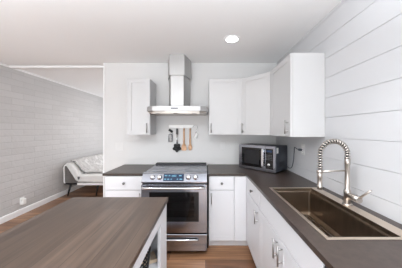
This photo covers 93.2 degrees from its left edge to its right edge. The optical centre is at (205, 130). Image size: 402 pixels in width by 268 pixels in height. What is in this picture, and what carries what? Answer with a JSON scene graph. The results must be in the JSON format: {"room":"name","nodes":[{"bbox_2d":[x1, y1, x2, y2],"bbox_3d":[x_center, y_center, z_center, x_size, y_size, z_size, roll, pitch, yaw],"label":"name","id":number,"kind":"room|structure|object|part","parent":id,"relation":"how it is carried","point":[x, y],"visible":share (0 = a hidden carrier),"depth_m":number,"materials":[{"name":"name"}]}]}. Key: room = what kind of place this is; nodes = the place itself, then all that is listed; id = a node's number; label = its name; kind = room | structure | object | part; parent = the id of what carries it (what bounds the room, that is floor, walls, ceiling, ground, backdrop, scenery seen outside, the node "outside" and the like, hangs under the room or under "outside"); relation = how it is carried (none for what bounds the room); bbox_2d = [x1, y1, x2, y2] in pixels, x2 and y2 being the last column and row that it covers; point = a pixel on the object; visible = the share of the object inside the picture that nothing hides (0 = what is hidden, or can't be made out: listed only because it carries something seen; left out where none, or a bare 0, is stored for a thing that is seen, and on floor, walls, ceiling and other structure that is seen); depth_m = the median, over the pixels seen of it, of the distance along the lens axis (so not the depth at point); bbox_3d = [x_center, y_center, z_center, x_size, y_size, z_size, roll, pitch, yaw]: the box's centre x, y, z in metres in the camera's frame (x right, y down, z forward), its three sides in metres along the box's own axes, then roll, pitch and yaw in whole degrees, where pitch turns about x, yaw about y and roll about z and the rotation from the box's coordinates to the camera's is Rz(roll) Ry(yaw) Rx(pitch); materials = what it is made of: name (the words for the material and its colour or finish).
{"room":"kitchen","nodes":[
{"label":"kitchen","id":0,"kind":"room"},
{"bbox_2d":[0,65,102,216],"bbox_3d":[-3.200,0.200,1.950,0.120,2.460,9.340,0,0,0],"label":"wall","id":1,"kind":"structure","parent":0,"point":[45,124],"depth_m":3.62,"materials":[{"name":"white brick"}]},
{"bbox_2d":[0,185,84,223],"bbox_3d":[-3.132,1.380,1.950,0.016,0.100,9.100,0,0,0],"label":"baseboard","id":2,"kind":"structure","parent":1,"relation":"attached to","point":[3,219],"depth_m":3.47,"materials":[{"name":"paint"}]},
{"bbox_2d":[0,63,102,97],"bbox_3d":[-3.130,-1.016,1.950,0.020,0.028,9.100,0,0,0],"label":"trim","id":3,"kind":"structure","parent":1,"relation":"attached to","point":[2,64],"depth_m":3.69,"materials":[{"name":"paint"}]},
{"bbox_3d":[-3.135,1.205,3.250,0.009,0.125,0.080,0,0,0],"label":"wall outlet","id":4,"kind":"object","parent":1,"relation":"attached to","visible":0},
{"bbox_2d":[21,198,25,204],"bbox_3d":[-3.111,1.212,3.250,0.041,0.095,0.066,0,0,0],"label":"plug","id":5,"kind":"object","parent":4,"relation":"attached to","point":[23,201],"visible":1,"depth_m":3.23,"materials":[{"name":"white plastic"}]},
{"bbox_2d":[0,185,255,267],"bbox_3d":[-1.030,1.470,1.950,4.460,0.080,9.340,0,0,0],"label":"floor","id":6,"kind":"structure","parent":0,"point":[216,256],"depth_m":2.21,"materials":[{"name":"brown wood"}]},
{"bbox_2d":[63,161,102,195],"bbox_3d":[-2.607,1.071,5.075,1.014,0.727,1.890,0,0,0],"label":"futon","id":7,"kind":"object","parent":6,"relation":"on","point":[89,178],"visible":0.44,"depth_m":4.14,"materials":[{"name":"white fabric"}]},
{"bbox_3d":[-3.064,0.947,4.160,0.099,0.440,0.028,0,0,0],"label":"arm frame","id":8,"kind":"part","parent":7,"relation":"part of","materials":[{"name":"white fabric"}]},
{"bbox_3d":[-2.879,0.905,5.075,0.334,0.397,1.890,0,0,0],"label":"backrest","id":9,"kind":"part","parent":7,"relation":"part of","materials":[{"name":"white fabric"}]},
{"bbox_2d":[69,153,102,172],"bbox_3d":[-2.593,0.810,5.042,0.888,0.318,1.659,0,0,0],"label":"throw blanket","id":10,"kind":"object","parent":7,"relation":"on","point":[94,163],"visible":0.51,"depth_m":4.60,"materials":[{"name":"white fabric"}]},
{"bbox_3d":[-2.460,1.170,5.075,0.680,0.050,1.870,0,0,0],"label":"seat frame","id":11,"kind":"part","parent":7,"relation":"part of","materials":[{"name":"white plastic"}]},
{"bbox_2d":[78,172,102,182],"bbox_3d":[-2.450,1.055,5.075,0.700,0.169,1.890,0,0,0],"label":"seat cushion","id":12,"kind":"object","parent":7,"relation":"on","point":[83,177],"depth_m":4.13,"materials":[{"name":"white fabric"}]},
{"bbox_2d":[0,197,167,267],"bbox_3d":[-0.659,0.973,0.561,0.742,0.914,1.823,0,0,0],"label":"kitchen island","id":13,"kind":"object","parent":6,"relation":"on","point":[77,232],"visible":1,"depth_m":0.97,"materials":[{"name":"brown wood"}]},
{"bbox_2d":[140,246,150,267],"bbox_3d":[-0.432,0.805,1.100,0.219,0.201,0.271,0,0,0],"label":"wire basket","id":14,"kind":"object","parent":13,"relation":"on","point":[149,249],"visible":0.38,"depth_m":1.10,"materials":[{"name":"black metal"}]},
{"bbox_2d":[142,251,156,266],"bbox_3d":[-0.445,0.898,1.310,0.200,0.022,0.100,0,0,-29],"label":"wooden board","id":15,"kind":"object","parent":13,"relation":"on","point":[153,258],"visible":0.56,"depth_m":1.32,"materials":[{"name":"brown wood"}]},
{"bbox_2d":[141,250,157,267],"bbox_3d":[-0.490,0.920,1.056,0.340,0.020,0.772,0,0,0],"label":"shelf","id":16,"kind":"object","parent":13,"relation":"attached to","point":[154,265],"depth_m":1.30,"materials":[{"name":"white wood"}]},
{"bbox_3d":[-0.310,0.988,0.571,0.020,0.885,1.782,0,0,0],"label":"frame","id":17,"kind":"part","parent":13,"relation":"part of","materials":[{"name":"paint"}]},
{"bbox_2d":[105,176,141,196],"bbox_3d":[-0.978,0.988,2.574,0.465,0.884,0.649,0,0,0],"label":"base cabinet","id":18,"kind":"object","parent":6,"relation":"on","point":[115,186],"visible":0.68,"depth_m":2.29,"materials":[{"name":"paint"}]},
{"bbox_3d":[-0.978,1.022,2.295,0.460,0.605,0.019,0,0,0],"label":"door","id":19,"kind":"part","parent":18,"relation":"part of","materials":[{"name":"paint"}]},
{"bbox_3d":[-0.978,0.633,2.295,0.460,0.163,0.019,0,0,0],"label":"drawer","id":20,"kind":"part","parent":18,"relation":"part of","materials":[{"name":"paint"}]},
{"bbox_2d":[102,164,155,175],"bbox_3d":[-0.989,0.530,2.587,0.493,0.028,0.624,0,0,0],"label":"countertop","id":21,"kind":"structure","parent":18,"relation":"on","point":[126,169],"depth_m":2.45,"materials":[{"name":"laminate"}]},
{"bbox_2d":[141,162,207,250],"bbox_3d":[-0.351,0.956,2.482,0.771,0.949,0.776,0,0,0],"label":"range","id":22,"kind":"object","parent":6,"relation":"on","point":[185,184],"visible":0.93,"depth_m":2.17,"materials":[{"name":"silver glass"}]},
{"bbox_3d":[-0.358,0.893,2.199,0.749,0.549,0.067,0,0,0],"label":"oven door","id":23,"kind":"part","parent":22,"relation":"part of","materials":[{"name":"metal"}]},
{"bbox_3d":[-0.358,0.645,2.129,0.733,0.025,0.069,0,0,0],"label":"handle","id":24,"kind":"part","parent":22,"relation":"part of","materials":[{"name":"silver metal"}]},
{"bbox_3d":[-0.358,0.549,2.219,0.749,0.098,0.102,0,0,0],"label":"control panel","id":25,"kind":"part","parent":22,"relation":"part of","materials":[{"name":"metal"}]},
{"bbox_2d":[146,164,206,171],"bbox_3d":[-0.358,0.514,2.558,0.757,0.020,0.625,0,0,0],"label":"cooktop","id":26,"kind":"object","parent":22,"relation":"in","point":[158,167],"depth_m":2.52,"materials":[{"name":"silver glass"}]},
{"bbox_3d":[-0.358,1.240,2.152,0.564,0.019,0.032,0,0,0],"label":"handle","id":27,"kind":"part","parent":22,"relation":"part of","materials":[{"name":"silver metal"}]},
{"bbox_3d":[-0.358,1.281,2.200,0.749,0.188,0.069,0,0,0],"label":"storage drawer","id":28,"kind":"part","parent":22,"relation":"part of","materials":[{"name":"metal"}]},
{"bbox_2d":[208,176,233,244],"bbox_3d":[0.193,0.988,2.574,0.305,0.884,0.649,0,0,0],"label":"base cabinet","id":29,"kind":"object","parent":6,"relation":"on","point":[220,188],"visible":0.99,"depth_m":2.29,"materials":[{"name":"paint"}]},
{"bbox_3d":[0.193,0.633,2.295,0.300,0.163,0.019,0,0,0],"label":"drawer","id":30,"kind":"part","parent":29,"relation":"part of","materials":[{"name":"paint"}]},
{"bbox_2d":[233,176,247,244],"bbox_3d":[0.712,0.988,2.591,0.733,0.884,0.613,0,0,0],"label":"base cabinet","id":31,"kind":"object","parent":6,"relation":"on","point":[239,181],"visible":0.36,"depth_m":2.29,"materials":[{"name":"paint"}]},
{"bbox_2d":[246,177,259,267],"bbox_3d":[0.767,0.988,2.011,0.622,0.884,0.585,0,0,0],"label":"base cabinet","id":32,"kind":"object","parent":6,"relation":"on","point":[252,193],"visible":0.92,"depth_m":1.96,"materials":[{"name":"paint"}]},
{"bbox_3d":[0.501,0.633,1.981,0.019,0.163,0.520,0,0,0],"label":"drawer","id":33,"kind":"part","parent":32,"relation":"part of","materials":[{"name":"paint"}]},
{"bbox_2d":[260,193,324,267],"bbox_3d":[0.767,0.988,1.257,0.622,0.884,0.920,0,0,0],"label":"base cabinet","id":34,"kind":"object","parent":6,"relation":"on","point":[281,246],"visible":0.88,"depth_m":1.25,"materials":[{"name":"paint"}]},
{"bbox_3d":[0.501,1.022,1.486,0.019,0.605,0.456,0,0,0],"label":"door","id":35,"kind":"part","parent":34,"relation":"part of","materials":[{"name":"paint"}]},
{"bbox_3d":[0.474,0.805,1.297,0.036,0.130,0.012,0,0,0],"label":"handle","id":36,"kind":"part","parent":34,"relation":"part of","materials":[{"name":"silver metal"}]},
{"bbox_3d":[0.474,0.805,1.217,0.036,0.130,0.012,0,0,0],"label":"handle","id":37,"kind":"part","parent":34,"relation":"part of","materials":[{"name":"silver metal"}]},
{"bbox_3d":[0.501,1.022,1.028,0.019,0.605,0.456,0,0,0],"label":"door","id":38,"kind":"part","parent":34,"relation":"part of","materials":[{"name":"paint"}]},
{"bbox_2d":[208,164,401,267],"bbox_3d":[0.557,0.530,1.544,1.044,0.028,2.709,0,0,0],"label":"countertop","id":39,"kind":"structure","parent":34,"relation":"on","point":[333,253],"depth_m":0.95,"materials":[{"name":"laminate"}]},
{"bbox_2d":[239,143,301,172],"bbox_3d":[0.846,0.353,2.442,0.355,0.325,0.800,0,0,-43],"label":"microwave","id":40,"kind":"object","parent":39,"relation":"on","point":[272,158],"visible":1,"depth_m":2.39,"materials":[{"name":"grey metal"}]},
{"bbox_3d":[0.607,0.347,2.497,0.021,0.313,0.395,0,0,-43],"label":"door","id":41,"kind":"part","parent":40,"relation":"part of","materials":[{"name":"glass"}]},
{"bbox_3d":[0.707,0.340,2.352,0.030,0.218,0.030,0,0,-43],"label":"handle","id":42,"kind":"part","parent":40,"relation":"part of","materials":[{"name":"silver metal"}]},
{"bbox_3d":[0.772,0.346,2.302,0.002,0.246,0.099,0,0,-43],"label":"control panel","id":43,"kind":"part","parent":40,"relation":"part of","materials":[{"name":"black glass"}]},
{"bbox_3d":[0.789,0.347,2.302,0.021,0.313,0.133,0,0,-43],"label":"control frame","id":44,"kind":"part","parent":40,"relation":"part of","materials":[{"name":"metal"}]},
{"bbox_2d":[269,187,401,239],"bbox_3d":[0.793,0.626,1.304,0.442,0.228,0.819,0,0,0],"label":"sink","id":45,"kind":"object","parent":39,"relation":"in","point":[325,212],"visible":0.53,"depth_m":1.34,"materials":[{"name":"metal"}]},
{"bbox_2d":[316,139,371,205],"bbox_3d":[0.891,0.284,1.242,0.243,0.456,0.210,0,0,0],"label":"faucet","id":46,"kind":"object","parent":39,"relation":"on","point":[348,196],"visible":1,"depth_m":1.30,"materials":[{"name":"silver metal"}]},
{"bbox_3d":[0.869,0.282,1.316,0.198,0.020,0.042,0,0,0],"label":"docking arm","id":47,"kind":"part","parent":46,"relation":"part of","materials":[{"name":"silver metal"}]},
{"bbox_3d":[0.989,0.401,1.182,0.015,0.087,0.090,0,0,-9],"label":"lever","id":48,"kind":"part","parent":46,"relation":"part of","materials":[{"name":"silver metal"}]},
{"bbox_2d":[0,0,341,95],"bbox_3d":[-1.030,-1.080,1.950,4.460,0.100,9.340,0,0,0],"label":"ceiling","id":49,"kind":"structure","parent":0,"point":[32,32],"depth_m":1.96,"materials":[{"name":"paint"}]},
{"bbox_2d":[224,35,239,42],"bbox_3d":[0.298,-1.025,2.140,0.184,0.008,0.184,0,0,0],"label":"recessed light","id":50,"kind":"object","parent":49,"relation":"in","point":[231,38],"visible":1,"depth_m":2.13,"materials":[{"name":"paint"}]},
{"bbox_2d":[104,63,275,196],"bbox_3d":[-0.233,0.200,2.960,2.625,2.460,0.120,0,0,0],"label":"wall","id":51,"kind":"structure","parent":0,"point":[137,149],"depth_m":2.90,"materials":[{"name":"white paint"}]},
{"bbox_2d":[9,66,102,68],"bbox_3d":[-2.333,-1.015,3.060,1.575,0.030,0.080,0,0,0],"label":"trim","id":52,"kind":"structure","parent":51,"relation":"attached to","point":[12,67],"depth_m":3.02,"materials":[{"name":"paint"}]},
{"bbox_2d":[103,63,103,196],"bbox_3d":[-1.552,0.200,2.960,0.015,2.460,0.130,0,0,0],"label":"trim","id":53,"kind":"structure","parent":51,"relation":"attached to","point":[103,63],"depth_m":2.90,"materials":[{"name":"paint"}]},
{"bbox_2d":[127,79,155,134],"bbox_3d":[-0.905,-0.322,2.716,0.309,0.760,0.364,0,0,0],"label":"upper cabinet","id":54,"kind":"object","parent":51,"relation":"attached to","point":[141,93],"visible":0.98,"depth_m":2.58,"materials":[{"name":"paint"}]},
{"bbox_2d":[147,54,207,115],"bbox_3d":[-0.365,-0.624,2.620,0.790,0.811,0.556,0,0,0],"label":"range hood","id":55,"kind":"object","parent":51,"relation":"attached to","point":[179,65],"visible":1,"depth_m":2.58,"materials":[{"name":"metal"}]},
{"bbox_2d":[169,125,192,127],"bbox_3d":[-0.373,-0.059,2.880,0.367,0.058,0.036,0,0,0],"label":"utensil rail","id":56,"kind":"object","parent":51,"relation":"attached to","point":[170,126],"visible":1,"depth_m":2.88,"materials":[{"name":"white plastic"}]},
{"bbox_2d":[168,128,172,141],"bbox_3d":[-0.526,0.070,2.870,0.071,0.205,0.016,0,0,0],"label":"grater","id":57,"kind":"object","parent":56,"relation":"hanging from","point":[170,130],"visible":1,"depth_m":2.87,"materials":[{"name":"grey metal"}]},
{"bbox_3d":[-0.530,0.114,2.870,0.058,0.117,0.008,0,0,0],"label":"blade","id":58,"kind":"part","parent":57,"relation":"part of","materials":[{"name":"grey metal"}]},
{"bbox_2d":[173,129,180,151],"bbox_3d":[-0.430,0.150,2.869,0.133,0.360,0.024,0,0,0],"label":"skimmer","id":59,"kind":"object","parent":56,"relation":"hanging from","point":[176,147],"visible":1,"depth_m":2.86,"materials":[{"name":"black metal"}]},
{"bbox_2d":[181,128,186,150],"bbox_3d":[-0.325,0.135,2.870,0.082,0.334,0.028,0,0,0],"label":"spatula","id":60,"kind":"object","parent":56,"relation":"hanging from","point":[183,148],"visible":1,"depth_m":2.86,"materials":[{"name":"brown wood"}]},
{"bbox_2d":[188,128,191,149],"bbox_3d":[-0.232,0.135,2.870,0.062,0.334,0.028,0,0,0],"label":"spoon","id":61,"kind":"object","parent":56,"relation":"hanging from","point":[190,145],"visible":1,"depth_m":2.86,"materials":[{"name":"brown wood"}]},
{"bbox_2d":[220,142,224,148],"bbox_3d":[0.263,0.230,2.896,0.074,0.116,0.008,0,0,0],"label":"wall outlet","id":62,"kind":"object","parent":51,"relation":"attached to","point":[222,144],"visible":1,"depth_m":2.89,"materials":[{"name":"grey plastic"}]},
{"bbox_2d":[209,79,241,134],"bbox_3d":[0.270,-0.322,2.716,0.445,0.760,0.364,0,0,0],"label":"upper cabinet","id":63,"kind":"object","parent":51,"relation":"attached to","point":[225,95],"visible":1,"depth_m":2.58,"materials":[{"name":"paint"}]},
{"bbox_2d":[276,0,401,223],"bbox_3d":[1.140,0.200,1.950,0.120,2.460,9.340,0,0,0],"label":"wall","id":64,"kind":"structure","parent":0,"point":[360,41],"depth_m":1.32,"materials":[{"name":"paint"}]},
{"bbox_2d":[242,72,269,134],"bbox_3d":[0.779,-0.322,2.580,0.598,0.760,0.636,0,0,0],"label":"upper cabinet","id":65,"kind":"object","parent":64,"relation":"attached to","point":[255,89],"visible":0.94,"depth_m":2.40,"materials":[{"name":"paint"}]},
{"bbox_2d":[270,53,324,136],"bbox_3d":[0.905,-0.322,1.992,0.346,0.760,0.552,0,0,0],"label":"upper cabinet","id":66,"kind":"object","parent":64,"relation":"attached to","point":[297,83],"visible":1,"depth_m":1.72,"materials":[{"name":"paint"}]},
{"bbox_3d":[0.777,-0.322,1.987,0.019,0.756,0.538,0,0,0],"label":"door","id":67,"kind":"part","parent":66,"relation":"part of","materials":[{"name":"paint"}]},
{"bbox_2d":[301,144,304,154],"bbox_3d":[1.075,0.208,2.100,0.008,0.118,0.075,0,0,0],"label":"wall outlet","id":68,"kind":"object","parent":64,"relation":"attached to","point":[302,145],"visible":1,"depth_m":2.08,"materials":[{"name":"grey plastic"}]}
]}

